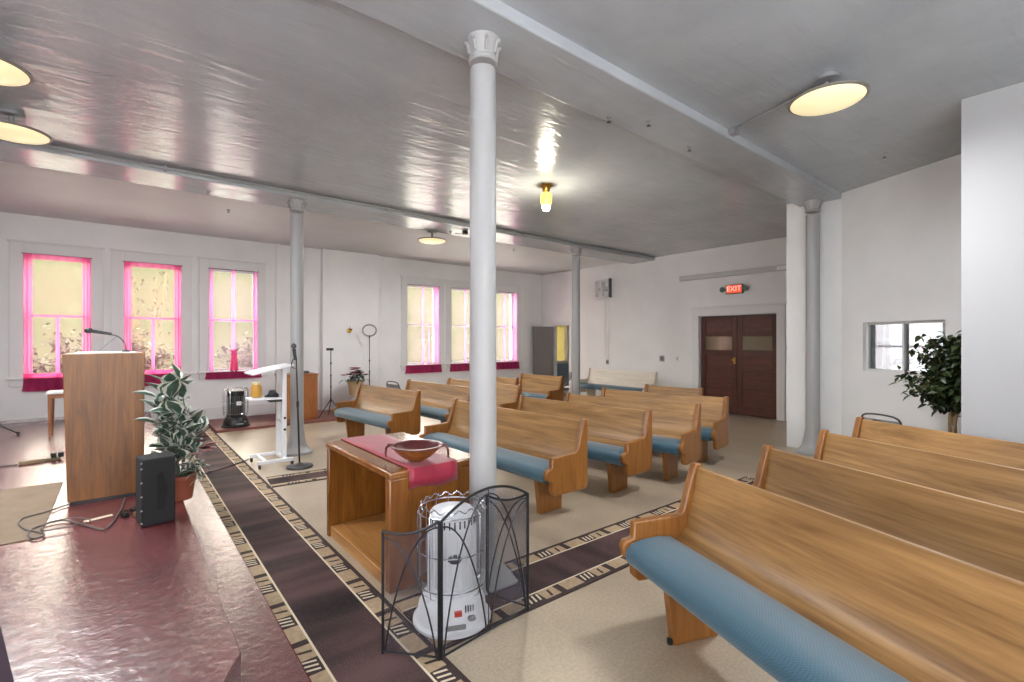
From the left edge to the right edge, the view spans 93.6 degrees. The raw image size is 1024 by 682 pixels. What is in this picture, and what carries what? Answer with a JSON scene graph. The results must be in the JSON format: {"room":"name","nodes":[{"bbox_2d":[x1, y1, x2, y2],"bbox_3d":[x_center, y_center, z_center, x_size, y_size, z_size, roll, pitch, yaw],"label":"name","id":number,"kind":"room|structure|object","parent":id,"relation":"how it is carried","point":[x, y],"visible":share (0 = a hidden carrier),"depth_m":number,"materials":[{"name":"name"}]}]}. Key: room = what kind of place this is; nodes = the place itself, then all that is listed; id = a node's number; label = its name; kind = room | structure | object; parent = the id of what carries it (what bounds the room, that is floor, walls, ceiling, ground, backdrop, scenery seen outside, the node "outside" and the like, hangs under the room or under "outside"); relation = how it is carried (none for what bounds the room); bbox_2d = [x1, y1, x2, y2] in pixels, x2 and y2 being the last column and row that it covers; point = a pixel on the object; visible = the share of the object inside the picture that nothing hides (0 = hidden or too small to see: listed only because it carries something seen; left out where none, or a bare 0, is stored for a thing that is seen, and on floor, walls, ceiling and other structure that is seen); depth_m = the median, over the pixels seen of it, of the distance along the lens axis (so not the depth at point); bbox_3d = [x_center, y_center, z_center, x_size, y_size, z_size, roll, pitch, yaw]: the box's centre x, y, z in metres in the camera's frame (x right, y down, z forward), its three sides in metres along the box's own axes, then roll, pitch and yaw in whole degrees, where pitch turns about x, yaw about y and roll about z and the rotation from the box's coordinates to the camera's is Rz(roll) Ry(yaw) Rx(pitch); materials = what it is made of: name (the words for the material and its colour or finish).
{"room":"house of worship","nodes":[
{"label":"house of worship","id":0,"kind":"room"},
{"bbox_2d":[0,212,541,420],"bbox_3d":[-4.898,-0.140,10.641,15.400,3.880,0.300,0,0,-39],"label":"wall","id":1,"kind":"structure","parent":0,"point":[15,404],"depth_m":9.96,"materials":[{"name":"paint"}]},
{"bbox_2d":[6,238,104,386],"bbox_3d":[-7.747,-0.453,8.224,1.230,2.405,0.255,0,0,-39],"label":"window","id":2,"kind":"structure","parent":1,"relation":"in","point":[16,247],"depth_m":7.88,"materials":[{"name":"white paint"}]},
{"bbox_2d":[22,252,91,391],"bbox_3d":[-7.665,-0.309,8.124,0.872,2.278,0.040,0,0,-39],"label":"window curtain","id":3,"kind":"object","parent":2,"relation":"hanging from","point":[43,381],"visible":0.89,"depth_m":8.01,"materials":[{"name":"pink fabric"}]},
{"bbox_2d":[0,411,149,423],"bbox_3d":[-8.754,1.315,7.307,5.210,0.050,0.040,0,0,-39],"label":"baseboard","id":4,"kind":"structure","parent":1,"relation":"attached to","point":[55,418],"depth_m":7.93,"materials":[{"name":"red paint"}]},
{"bbox_2d":[110,248,193,379],"bbox_3d":[-6.743,-0.453,9.039,1.255,2.405,0.255,0,0,-39],"label":"window","id":5,"kind":"structure","parent":1,"relation":"in","point":[118,255],"depth_m":9.02,"materials":[{"name":"white paint"}]},
{"bbox_2d":[123,261,181,385],"bbox_3d":[-6.662,-0.309,8.938,0.898,2.278,0.040,0,0,-39],"label":"window curtain","id":6,"kind":"object","parent":5,"relation":"hanging from","point":[128,265],"visible":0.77,"depth_m":8.94,"materials":[{"name":"pink fabric"}]},
{"bbox_2d":[197,256,266,378],"bbox_3d":[-5.722,-0.453,9.867,1.255,2.405,0.255,0,0,-39],"label":"window","id":7,"kind":"structure","parent":1,"relation":"in","point":[205,263],"depth_m":9.75,"materials":[{"name":"white paint"}]},
{"bbox_2d":[205,268,261,379],"bbox_3d":[-5.640,-0.344,9.766,1.023,2.208,0.040,0,0,-39],"label":"window curtain","id":8,"kind":"object","parent":7,"relation":"hanging from","point":[210,375],"visible":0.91,"depth_m":9.75,"materials":[{"name":"pink fabric"}]},
{"bbox_2d":[205,399,320,419],"bbox_3d":[-5.197,1.445,10.193,2.230,0.250,0.040,0,0,-39],"label":"baseboard","id":9,"kind":"structure","parent":1,"relation":"attached to","point":[265,408],"depth_m":10.00,"materials":[{"name":"white paint"}]},
{"bbox_2d":[276,244,279,364],"bbox_3d":[-5.027,-0.240,10.324,0.080,3.680,0.070,0,0,-39],"label":"trim","id":10,"kind":"structure","parent":1,"relation":"attached to","point":[277,245],"depth_m":10.29,"materials":[{"name":"paint"}]},
{"bbox_2d":[321,249,378,409],"bbox_3d":[-3.780,-0.240,11.278,1.340,3.680,0.160,0,0,-39],"label":"wall panel","id":11,"kind":"object","parent":1,"relation":"attached to","point":[349,280],"depth_m":11.12,"materials":[{"name":"paint"}]},
{"bbox_2d":[400,275,445,370],"bbox_3d":[-2.367,-0.453,12.589,1.305,2.405,0.255,0,0,-39],"label":"window","id":12,"kind":"structure","parent":1,"relation":"in","point":[405,280],"depth_m":12.52,"materials":[{"name":"white paint"}]},
{"bbox_2d":[405,284,441,373],"bbox_3d":[-2.285,-0.309,12.488,1.083,2.278,0.040,0,0,-39],"label":"window curtain","id":13,"kind":"object","parent":12,"relation":"hanging from","point":[410,369],"visible":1,"depth_m":12.67,"materials":[{"name":"pink fabric"}]},
{"bbox_2d":[445,279,469,368],"bbox_3d":[-1.352,-0.453,13.412,1.300,2.405,0.255,0,0,-39],"label":"window","id":14,"kind":"structure","parent":1,"relation":"in","point":[450,284],"depth_m":13.01,"materials":[{"name":"white paint"}]},
{"bbox_2d":[450,288,469,371],"bbox_3d":[-1.270,-0.309,13.312,1.077,2.278,0.040,0,0,-39],"label":"window curtain","id":15,"kind":"object","parent":14,"relation":"hanging from","point":[466,366],"visible":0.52,"depth_m":13.29,"materials":[{"name":"pink fabric"}]},
{"bbox_2d":[496,284,521,365],"bbox_3d":[-0.276,-0.453,14.285,1.310,2.405,0.255,0,0,-39],"label":"window","id":16,"kind":"structure","parent":1,"relation":"in","point":[502,288],"depth_m":14.54,"materials":[{"name":"white paint"}]},
{"bbox_2d":[496,291,519,369],"bbox_3d":[-0.195,-0.309,14.184,1.089,2.278,0.040,0,0,-39],"label":"window curtain","id":17,"kind":"object","parent":16,"relation":"hanging from","point":[499,365],"visible":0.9,"depth_m":14.39,"materials":[{"name":"pink fabric"}]},
{"bbox_2d":[207,393,813,681],"bbox_3d":[1.712,1.700,6.540,10.300,0.200,15.000,0,0,-39],"label":"floor","id":18,"kind":"structure","parent":0,"point":[612,628],"depth_m":3.00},
{"bbox_2d":[0,413,240,681],"bbox_3d":[-4.855,1.570,2.500,5.210,0.460,12.400,0,0,-39],"label":"platform","id":19,"kind":"object","parent":18,"relation":"on","point":[125,601],"visible":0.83,"depth_m":2.51,"materials":[{"name":"red paint"}]},
{"bbox_2d":[0,626,13,681],"bbox_3d":[-2.250,1.334,1.504,1.000,0.012,1.670,0,0,-39],"label":"cloth","id":20,"kind":"object","parent":19,"relation":"on","point":[6,675],"visible":1,"depth_m":1.97,"materials":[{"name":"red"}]},
{"bbox_2d":[0,482,62,544],"bbox_3d":[-4.300,1.337,3.452,1.470,0.007,1.660,0,0,-39],"label":"floor mat","id":21,"kind":"object","parent":19,"relation":"on","point":[15,503],"visible":1,"depth_m":3.83,"materials":[{"name":"beige carpet"}]},
{"bbox_2d":[19,451,63,465],"bbox_3d":[-5.199,1.298,5.320,0.060,0.085,0.355,0,0,39],"label":"power strip","id":22,"kind":"object","parent":19,"relation":"on","point":[54,457],"visible":1,"depth_m":5.33,"materials":[{"name":"brown plastic"}]},
{"bbox_2d":[45,390,63,437],"bbox_3d":[-6.323,1.028,7.000,0.640,0.625,0.440,0,0,-39],"label":"side table","id":23,"kind":"object","parent":19,"relation":"on","point":[51,394],"visible":0.48,"depth_m":6.70,"materials":[{"name":"brown wood"}]},
{"bbox_2d":[18,497,125,538],"bbox_3d":[-3.293,1.327,3.611,0.617,0.010,0.871,0,0,-39],"label":"microphone cable","id":24,"kind":"object","parent":19,"relation":"on","point":[19,524],"visible":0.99,"depth_m":3.47,"materials":[{"name":"grey plastic"}]},
{"bbox_2d":[62,351,144,504],"bbox_3d":[-3.604,0.719,4.271,0.530,1.243,0.625,0,0,-39],"label":"pulpit","id":25,"kind":"object","parent":19,"relation":"on","point":[103,440],"visible":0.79,"depth_m":4.02,"materials":[{"name":"brown wood"}]},
{"bbox_2d":[136,452,174,526],"bbox_3d":[-2.660,1.097,3.586,0.226,0.485,0.212,0,0,43],"label":"floor speaker","id":26,"kind":"object","parent":19,"relation":"on","point":[155,472],"visible":1,"depth_m":3.51,"materials":[{"name":"black plastic"}]},
{"bbox_2d":[133,363,217,500],"bbox_3d":[-2.858,0.763,4.086,0.494,1.154,0.553,0,0,38],"label":"potted plant","id":27,"kind":"object","parent":19,"relation":"on","point":[176,436],"visible":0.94,"depth_m":4.02,"materials":[{"name":"green plant"}]},
{"bbox_2d":[154,419,311,681],"bbox_3d":[-3.135,1.635,3.896,1.240,0.330,12.400,0,0,-39],"label":"step","id":28,"kind":"structure","parent":18,"relation":"on","point":[267,654],"depth_m":2.67,"materials":[{"name":"red paint"}]},
{"bbox_2d":[244,363,293,469],"bbox_3d":[-3.168,0.950,6.267,0.496,1.298,0.540,0,0,-39],"label":"lectern","id":29,"kind":"object","parent":18,"relation":"on","point":[281,374],"visible":0.99,"depth_m":6.26,"materials":[{"name":"white metal"}]},
{"bbox_2d":[245,396,281,400],"bbox_3d":[-3.220,0.743,6.234,0.375,0.025,0.300,0,0,-39],"label":"shelf","id":30,"kind":"object","parent":29,"relation":"attached to","point":[262,398],"depth_m":6.16,"materials":[{"name":"white metal"}]},
{"bbox_2d":[208,410,335,432],"bbox_3d":[-4.154,1.627,10.099,3.728,0.145,1.480,0,0,-39],"label":"ledge","id":31,"kind":"object","parent":18,"relation":"on","point":[257,421],"visible":0.14,"depth_m":9.29,"materials":[{"name":"red paint"}]},
{"bbox_2d":[221,387,249,427],"bbox_3d":[-5.054,1.204,8.802,0.462,0.702,0.462,0,0,41],"label":"heater","id":32,"kind":"object","parent":31,"relation":"on","point":[235,417],"visible":1,"depth_m":8.69,"materials":[{"name":"black metal"}]},
{"bbox_2d":[274,372,318,421],"bbox_3d":[-4.274,1.103,9.555,0.710,0.905,0.504,0,0,-39],"label":"base cabinet","id":33,"kind":"object","parent":31,"relation":"on","point":[310,379],"visible":0.4,"depth_m":9.50,"materials":[{"name":"brown wood"}]},
{"bbox_2d":[339,367,369,399],"bbox_3d":[-3.467,1.065,10.649,0.555,0.979,0.616,0,0,30],"label":"flower basket","id":34,"kind":"object","parent":31,"relation":"on","point":[353,384],"visible":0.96,"depth_m":10.53,"materials":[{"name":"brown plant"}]},
{"bbox_2d":[266,468,326,487],"bbox_3d":[-1.797,1.596,6.087,2.300,0.009,0.460,0,0,-35],"label":"runner rug","id":35,"kind":"object","parent":18,"relation":"on","point":[321,474],"visible":0.23,"depth_m":5.57,"materials":[{"name":"beige carpet"}]},
{"bbox_2d":[286,343,312,470],"bbox_3d":[-2.692,0.815,6.096,0.320,1.571,0.320,0,0,-39],"label":"microphone stand","id":36,"kind":"object","parent":18,"relation":"on","point":[300,465],"visible":1,"depth_m":6.08,"materials":[{"name":"grey metal"}]},
{"bbox_2d":[287,199,312,456],"bbox_3d":[-3.071,-0.200,6.870,0.420,3.600,0.420,0,0,-39],"label":"column","id":37,"kind":"structure","parent":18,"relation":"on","point":[297,206],"depth_m":6.79,"materials":[{"name":"white metal"}]},
{"bbox_2d":[187,427,470,681],"bbox_3d":[-2.375,1.596,4.447,0.622,0.009,11.100,0,0,-39],"label":"runner rug","id":38,"kind":"object","parent":18,"relation":"on","point":[328,612],"visible":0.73,"depth_m":3.04,"materials":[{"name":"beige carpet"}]},
{"bbox_2d":[332,383,420,437],"bbox_3d":[-2.179,1.166,7.563,1.800,0.868,0.546,0,0,45],"label":"pew","id":39,"kind":"object","parent":18,"relation":"on","point":[394,410],"visible":0.91,"depth_m":7.50,"materials":[{"name":"brown wood"}]},
{"bbox_2d":[334,407,390,428],"bbox_3d":[-2.243,1.185,7.500,1.692,0.139,0.345,0,0,45],"label":"seat cushion","id":40,"kind":"object","parent":39,"relation":"on","point":[366,416],"depth_m":7.43,"materials":[{"name":"blue fabric"}]},
{"bbox_2d":[326,432,468,593],"bbox_3d":[-0.884,1.215,3.713,0.695,0.770,1.220,0,0,-39],"label":"table","id":41,"kind":"object","parent":18,"relation":"on","point":[369,494],"visible":0.74,"depth_m":3.43,"materials":[{"name":"brown wood"}]},
{"bbox_2d":[331,513,384,586],"bbox_3d":[-0.900,1.555,3.712,0.640,0.090,1.080,0,0,-39],"label":"shelf","id":42,"kind":"object","parent":41,"relation":"attached to","point":[360,536],"depth_m":3.72,"materials":[{"name":"brown wood"}]},
{"bbox_2d":[341,433,457,489],"bbox_3d":[-0.912,0.901,3.692,0.365,0.158,1.269,0,0,-39],"label":"table runner","id":43,"kind":"object","parent":41,"relation":"on","point":[438,469],"visible":0.84,"depth_m":3.29,"materials":[{"name":"fabric"}]},
{"bbox_2d":[384,439,448,461],"bbox_3d":[-0.655,0.763,3.312,0.356,0.116,0.356,0,0,-39],"label":"wooden bowl","id":44,"kind":"object","parent":43,"relation":"on","point":[416,450],"visible":1,"depth_m":3.30,"materials":[{"name":"brown wood"}]},
{"bbox_2d":[405,379,469,422],"bbox_3d":[-1.489,1.166,8.322,0.546,0.868,2.000,0,0,-43],"label":"pew","id":45,"kind":"object","parent":18,"relation":"on","point":[436,398],"visible":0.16,"depth_m":8.22,"materials":[{"name":"brown wood"}]},
{"bbox_2d":[421,405,447,420],"bbox_3d":[-1.555,1.185,8.262,0.345,0.139,1.892,0,0,-43],"label":"seat cushion","id":46,"kind":"object","parent":45,"relation":"on","point":[429,411],"depth_m":7.79,"materials":[{"name":"blue fabric"}]},
{"bbox_2d":[440,378,521,422],"bbox_3d":[-0.737,1.166,8.674,0.546,0.868,2.080,0,0,-43],"label":"pew","id":47,"kind":"object","parent":18,"relation":"on","point":[507,395],"visible":0.16,"depth_m":8.29,"materials":[{"name":"brown wood"}]},
{"bbox_2d":[464,30,517,595],"bbox_3d":[-0.193,-0.200,3.198,0.330,3.600,0.330,0,0,-39],"label":"column","id":48,"kind":"structure","parent":18,"relation":"on","point":[483,50],"depth_m":3.12,"materials":[{"name":"white metal"}]},
{"bbox_2d":[419,398,587,513],"bbox_3d":[-0.207,1.166,5.143,0.546,0.868,2.170,0,0,-41],"label":"pew","id":49,"kind":"object","parent":18,"relation":"on","point":[550,451],"visible":0.77,"depth_m":4.69,"materials":[{"name":"brown wood"}]},
{"bbox_2d":[423,432,548,483],"bbox_3d":[-0.275,1.185,5.085,0.345,0.139,2.062,0,0,-41],"label":"seat cushion","id":50,"kind":"object","parent":49,"relation":"on","point":[534,467],"depth_m":4.65,"materials":[{"name":"blue fabric"}]},
{"bbox_2d":[519,373,563,400],"bbox_3d":[0.470,1.166,10.397,1.220,0.868,0.546,0,0,45],"label":"pew","id":51,"kind":"object","parent":18,"relation":"on","point":[534,386],"visible":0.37,"depth_m":10.37,"materials":[{"name":"brown wood"}]},
{"bbox_2d":[522,392,547,398],"bbox_3d":[0.406,1.185,10.333,1.112,0.139,0.345,0,0,45],"label":"seat cushion","id":52,"kind":"object","parent":51,"relation":"on","point":[540,395],"depth_m":10.13,"materials":[{"name":"blue fabric"}]},
{"bbox_2d":[395,476,753,649],"bbox_3d":[1.183,1.589,4.059,4.393,0.022,0.580,0,0,-38],"label":"runner rug","id":53,"kind":"object","parent":18,"relation":"on","point":[556,571],"visible":0.35,"depth_m":3.37,"materials":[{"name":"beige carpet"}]},
{"bbox_2d":[413,491,490,639],"bbox_3d":[-0.344,1.253,2.766,0.444,0.675,0.444,0,0,-14],"label":"heater","id":54,"kind":"object","parent":53,"relation":"on","point":[466,617],"visible":0.88,"depth_m":2.65,"materials":[{"name":"white metal"}]},
{"bbox_2d":[381,485,528,660],"bbox_3d":[-0.280,1.193,2.652,0.322,0.795,0.814,0,0,41],"label":"fire screen","id":55,"kind":"object","parent":53,"relation":"on","point":[439,653],"visible":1,"depth_m":2.45,"materials":[{"name":"black metal"}]},
{"bbox_2d":[570,248,580,394],"bbox_3d":[1.383,-0.200,10.406,0.420,3.600,0.420,0,0,-39],"label":"column","id":56,"kind":"structure","parent":18,"relation":"on","point":[575,252],"depth_m":10.33,"materials":[{"name":"white metal"}]},
{"bbox_2d":[517,395,651,493],"bbox_3d":[0.623,1.166,5.641,0.546,0.868,1.950,0,0,-44],"label":"pew","id":57,"kind":"object","parent":18,"relation":"on","point":[621,438],"visible":0.56,"depth_m":5.23,"materials":[{"name":"brown wood"}]},
{"bbox_2d":[588,441,623,465],"bbox_3d":[0.559,1.185,5.579,0.345,0.139,1.842,0,0,-44],"label":"seat cushion","id":58,"kind":"object","parent":57,"relation":"on","point":[598,451],"depth_m":4.99,"materials":[{"name":"blue fabric"}]},
{"bbox_2d":[580,368,657,395],"bbox_3d":[2.589,1.166,12.137,0.546,0.868,2.150,0,0,-39],"label":"pew","id":59,"kind":"object","parent":18,"relation":"on","point":[596,379],"visible":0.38,"depth_m":12.23,"materials":[{"name":"white wood"}]},
{"bbox_2d":[580,383,643,390],"bbox_3d":[2.519,1.185,12.081,0.345,0.139,2.042,0,0,-39],"label":"seat cushion","id":60,"kind":"object","parent":59,"relation":"on","point":[583,386],"depth_m":12.16,"materials":[{"name":"blue fabric"}]},
{"bbox_2d":[565,392,700,480],"bbox_3d":[1.320,1.166,6.028,1.890,0.868,0.546,0,0,42],"label":"pew","id":61,"kind":"object","parent":18,"relation":"on","point":[676,428],"visible":0.56,"depth_m":5.66,"materials":[{"name":"brown wood"}]},
{"bbox_2d":[652,435,680,454],"bbox_3d":[1.260,1.185,5.961,1.782,0.139,0.345,0,0,42],"label":"seat cushion","id":62,"kind":"object","parent":61,"relation":"on","point":[665,445],"depth_m":5.38,"materials":[{"name":"blue fabric"}]},
{"bbox_2d":[601,388,728,463],"bbox_3d":[1.978,1.166,6.768,1.880,0.868,0.546,0,0,41],"label":"pew","id":63,"kind":"object","parent":18,"relation":"on","point":[714,410],"visible":0.45,"depth_m":6.43,"materials":[{"name":"brown wood"}]},
{"bbox_2d":[644,384,702,395],"bbox_3d":[2.468,1.166,7.668,0.960,0.868,0.546,0,0,41],"label":"pew","id":64,"kind":"object","parent":18,"relation":"on","point":[648,388],"visible":0.12,"depth_m":7.82,"materials":[{"name":"brown wood"}]},
{"bbox_2d":[796,199,822,455],"bbox_3d":[4.300,-0.200,6.875,0.420,3.600,0.420,0,0,-39],"label":"pier","id":65,"kind":"object","parent":18,"relation":"on","point":[812,394],"visible":0.87,"depth_m":6.80,"materials":[{"name":"grey paint"}]},
{"bbox_2d":[787,198,841,447],"bbox_3d":[5.353,-0.140,7.806,2.450,3.880,0.720,0,0,-39],"label":"wall pier","id":66,"kind":"object","parent":18,"relation":"on","point":[830,213],"visible":0.21,"depth_m":6.95,"materials":[{"name":"paint"}]},
{"bbox_2d":[619,462,1023,681],"bbox_3d":[1.348,1.166,1.411,0.546,0.868,3.000,0,0,-19],"label":"pew","id":67,"kind":"object","parent":18,"relation":"on","point":[806,593],"visible":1,"depth_m":1.93,"materials":[{"name":"brown wood"}]},
{"bbox_2d":[626,536,910,681],"bbox_3d":[1.263,1.185,1.382,0.345,0.139,2.892,0,0,-19],"label":"seat cushion","id":68,"kind":"object","parent":67,"relation":"on","point":[785,641],"depth_m":1.97,"materials":[{"name":"blue fabric"}]},
{"bbox_2d":[753,444,1023,581],"bbox_3d":[2.047,1.166,1.914,0.546,0.868,3.000,0,0,-19],"label":"pew","id":69,"kind":"object","parent":18,"relation":"on","point":[986,535],"visible":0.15,"depth_m":2.51,"materials":[{"name":"brown wood"}]},
{"bbox_2d":[814,429,1023,510],"bbox_3d":[2.822,1.166,2.491,0.546,0.868,3.000,0,0,-19],"label":"pew","id":70,"kind":"object","parent":18,"relation":"on","point":[996,484],"visible":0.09,"depth_m":3.23,"materials":[{"name":"brown wood"}]},
{"bbox_2d":[888,330,960,432],"bbox_3d":[4.296,0.747,4.940,0.910,1.705,0.640,0,0,-27],"label":"ficus tree","id":71,"kind":"object","parent":18,"relation":"on","point":[941,384],"visible":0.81,"depth_m":4.80,"materials":[{"name":"green plant"}]},
{"bbox_2d":[852,417,1023,468],"bbox_3d":[3.599,1.166,3.160,0.546,0.868,3.000,0,0,-19],"label":"pew","id":72,"kind":"object","parent":18,"relation":"on","point":[994,451],"visible":0.12,"depth_m":3.96,"materials":[{"name":"brown wood"}]},
{"bbox_2d":[0,0,1023,274],"bbox_3d":[0.742,-2.205,5.752,18.000,0.250,15.000,0,0,-39],"label":"ceiling","id":73,"kind":"structure","parent":0,"point":[328,98],"depth_m":4.36,"materials":[{"name":"grey paint"}]},
{"bbox_2d":[0,56,33,86],"bbox_3d":[-3.685,-1.964,3.320,0.544,0.232,0.544,0,0,-39],"label":"ceiling lamp","id":74,"kind":"object","parent":73,"relation":"attached to","point":[12,74],"visible":1,"depth_m":3.39,"materials":[{"name":"beige glass"}]},
{"bbox_2d":[0,108,52,144],"bbox_3d":[-4.556,-1.964,4.378,0.544,0.232,0.544,0,0,-39],"label":"ceiling lamp","id":75,"kind":"object","parent":73,"relation":"attached to","point":[11,131],"visible":1,"depth_m":4.35,"materials":[{"name":"grey metal"}]},
{"bbox_2d":[0,140,653,263],"bbox_3d":[-2.530,-2.050,7.483,15.100,0.100,0.690,0,0,-39],"label":"beam","id":76,"kind":"structure","parent":73,"relation":"attached to","point":[11,152],"depth_m":6.48,"materials":[{"name":"grey paint"}]},
{"bbox_2d":[0,139,655,258],"bbox_3d":[-2.264,-2.050,7.219,14.980,0.060,0.055,0,0,-39],"label":"pipe","id":77,"kind":"object","parent":76,"relation":"attached to","point":[165,168],"visible":1,"depth_m":6.45,"materials":[{"name":"grey metal"}]},
{"bbox_2d":[417,231,446,243],"bbox_3d":[-1.511,-1.964,9.101,0.544,0.232,0.544,0,0,-39],"label":"ceiling lamp","id":78,"kind":"object","parent":73,"relation":"attached to","point":[427,240],"visible":0.94,"depth_m":8.98,"materials":[{"name":"beige glass"}]},
{"bbox_2d":[540,184,551,210],"bbox_3d":[0.456,-1.907,6.422,0.160,0.345,0.160,0,0,-39],"label":"light","id":79,"kind":"object","parent":73,"relation":"attached to","point":[546,196],"visible":1,"depth_m":6.37,"materials":[{"name":"yellow glass"}]},
{"bbox_2d":[332,0,841,206],"bbox_3d":[-0.434,-2.050,2.996,12.700,0.100,0.540,0,0,-39],"label":"beam","id":80,"kind":"structure","parent":73,"relation":"attached to","point":[533,55],"depth_m":3.75,"materials":[{"name":"grey paint"}]},
{"bbox_2d":[728,87,813,136],"bbox_3d":[2.332,-2.055,4.368,0.114,0.050,0.903,0,0,-24],"label":"conduit","id":81,"kind":"object","parent":73,"relation":"attached to","point":[733,131],"visible":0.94,"depth_m":4.52,"materials":[{"name":"grey metal"}]},
{"bbox_2d":[787,71,869,115],"bbox_3d":[2.486,-1.964,3.793,0.544,0.232,0.544,0,0,-39],"label":"ceiling lamp","id":82,"kind":"object","parent":73,"relation":"attached to","point":[830,95],"visible":1,"depth_m":3.72,"materials":[{"name":"grey metal"}]},
{"bbox_2d":[542,237,786,420],"bbox_3d":[3.572,-0.140,12.041,0.120,3.880,8.200,0,0,-39],"label":"wall","id":83,"kind":"structure","parent":0,"point":[648,317],"depth_m":11.93,"materials":[{"name":"paint"}]},
{"bbox_2d":[533,322,571,392],"bbox_3d":[1.270,0.517,14.611,1.273,2.166,0.371,0,0,27],"label":"door","id":84,"kind":"structure","parent":83,"relation":"in","point":[543,337],"depth_m":14.72,"materials":[{"name":"white paint"}]},
{"bbox_2d":[595,278,611,354],"bbox_3d":[2.506,-0.582,13.095,0.209,2.225,0.540,0,0,-33],"label":"wall fan","id":85,"kind":"object","parent":83,"relation":"attached to","point":[604,288],"visible":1,"depth_m":13.06,"materials":[{"name":"grey metal"}]},
{"bbox_2d":[679,264,786,280],"bbox_3d":[4.895,-1.465,10.236,0.100,0.110,2.930,0,0,-39],"label":"light bar","id":86,"kind":"object","parent":83,"relation":"attached to","point":[777,267],"visible":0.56,"depth_m":10.31,"materials":[{"name":"grey metal"}]},
{"bbox_2d":[720,284,747,293],"bbox_3d":[4.793,-1.120,10.365,0.095,0.200,0.620,0,0,-39],"label":"exit sign","id":87,"kind":"object","parent":83,"relation":"attached to","point":[734,288],"visible":1,"depth_m":10.34,"materials":[{"name":"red plastic"}]},
{"bbox_2d":[691,302,786,420],"bbox_3d":[4.855,0.415,10.409,0.155,2.370,2.070,0,0,-39],"label":"door","id":88,"kind":"structure","parent":83,"relation":"in","point":[743,358],"depth_m":10.31,"materials":[{"name":"brown wood"}]},
{"bbox_2d":[842,154,960,436],"bbox_3d":[5.011,-0.140,5.718,0.220,3.880,2.200,0,0,-15],"label":"wall","id":89,"kind":"structure","parent":0,"point":[901,233],"depth_m":6.03,"materials":[{"name":"paint"}]},
{"bbox_2d":[866,320,945,373],"bbox_3d":[4.918,0.077,5.997,0.080,0.645,0.987,0,0,-15],"label":"window","id":90,"kind":"structure","parent":89,"relation":"in","point":[905,324],"depth_m":6.02,"materials":[{"name":"white paint"}]},
{"bbox_2d":[961,82,1023,442],"bbox_3d":[6.301,-0.140,3.360,2.780,3.880,4.280,0,0,-39],"label":"wall","id":91,"kind":"structure","parent":0,"point":[992,122],"depth_m":4.00,"materials":[{"name":"grey paint"}]},
{"bbox_3d":[6.312,-0.140,6.417,0.110,3.880,3.700,0,0,-15],"label":"wall","id":92,"kind":"structure","parent":0,"visible":0},
{"bbox_2d":[876,323,944,371],"bbox_3d":[6.029,-0.050,7.170,0.040,1.400,1.740,0,0,-15],"label":"window","id":93,"kind":"structure","parent":92,"relation":"in","point":[889,336],"depth_m":7.41,"materials":[{"name":"white glass"}]},
{"label":"outside","id":94,"kind":"structure","parent":0,"visible":0},
{"bbox_3d":[-10.905,2.100,37.252,110.000,0.200,48.400,0,0,-39],"label":"ground","id":95,"kind":"structure","parent":94,"visible":0},
{"bbox_2d":[33,323,81,373],"bbox_3d":[-8.805,0.822,9.343,0.960,2.360,1.736,0,0,35],"label":"leafy shrub","id":96,"kind":"object","parent":95,"relation":"on","point":[40,367],"visible":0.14,"depth_m":9.38,"materials":[{"name":"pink plant"}]},
{"bbox_2d":[132,270,173,368],"bbox_3d":[-8.672,-0.096,11.458,1.464,4.201,0.689,0,0,-39],"label":"bare tree","id":97,"kind":"object","parent":95,"relation":"on","point":[162,273],"visible":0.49,"depth_m":11.54,"materials":[{"name":"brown plant"}]},
{"bbox_2d":[132,315,173,369],"bbox_3d":[-7.783,0.713,10.350,1.760,2.577,0.981,0,0,-33],"label":"leafy shrub","id":98,"kind":"object","parent":95,"relation":"on","point":[135,346],"visible":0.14,"depth_m":10.21,"materials":[{"name":"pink plant"}]},
{"bbox_2d":[214,331,252,367],"bbox_3d":[-6.447,0.861,11.516,0.950,2.282,1.378,0,0,44],"label":"leafy shrub","id":99,"kind":"object","parent":95,"relation":"on","point":[245,363],"visible":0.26,"depth_m":11.45,"materials":[{"name":"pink plant"}]},
{"bbox_2d":[33,259,509,372],"bbox_3d":[-6.599,-0.700,28.770,94.000,5.400,1.000,0,0,-39],"label":"wall","id":100,"kind":"structure","parent":95,"relation":"on","point":[57,285],"depth_m":21.31,"materials":[{"name":"glass"}]},
{"bbox_3d":[2.644,-0.140,15.408,2.680,3.880,1.800,0,0,-39],"label":"wall","id":101,"kind":"structure","parent":0,"visible":0},
{"bbox_2d":[557,326,568,390],"bbox_3d":[2.075,-0.140,15.951,2.480,3.880,0.240,0,0,-39],"label":"wall","id":102,"kind":"structure","parent":101,"relation":"attached to","point":[562,368],"depth_m":15.54,"materials":[{"name":"blue paint"}]},
{"bbox_2d":[557,326,568,362],"bbox_3d":[1.496,0.070,15.449,0.790,1.260,0.150,0,0,-39],"label":"window","id":103,"kind":"structure","parent":102,"relation":"in","point":[560,329],"depth_m":15.60,"materials":[{"name":"yellow glass"}]},
{"bbox_2d":[557,326,563,360],"bbox_3d":[1.448,0.075,15.500,0.740,1.250,0.010,0,0,-39],"label":"blind","id":104,"kind":"object","parent":103,"relation":"attached to","point":[560,329],"depth_m":15.60,"materials":[{"name":"yellow fabric"}]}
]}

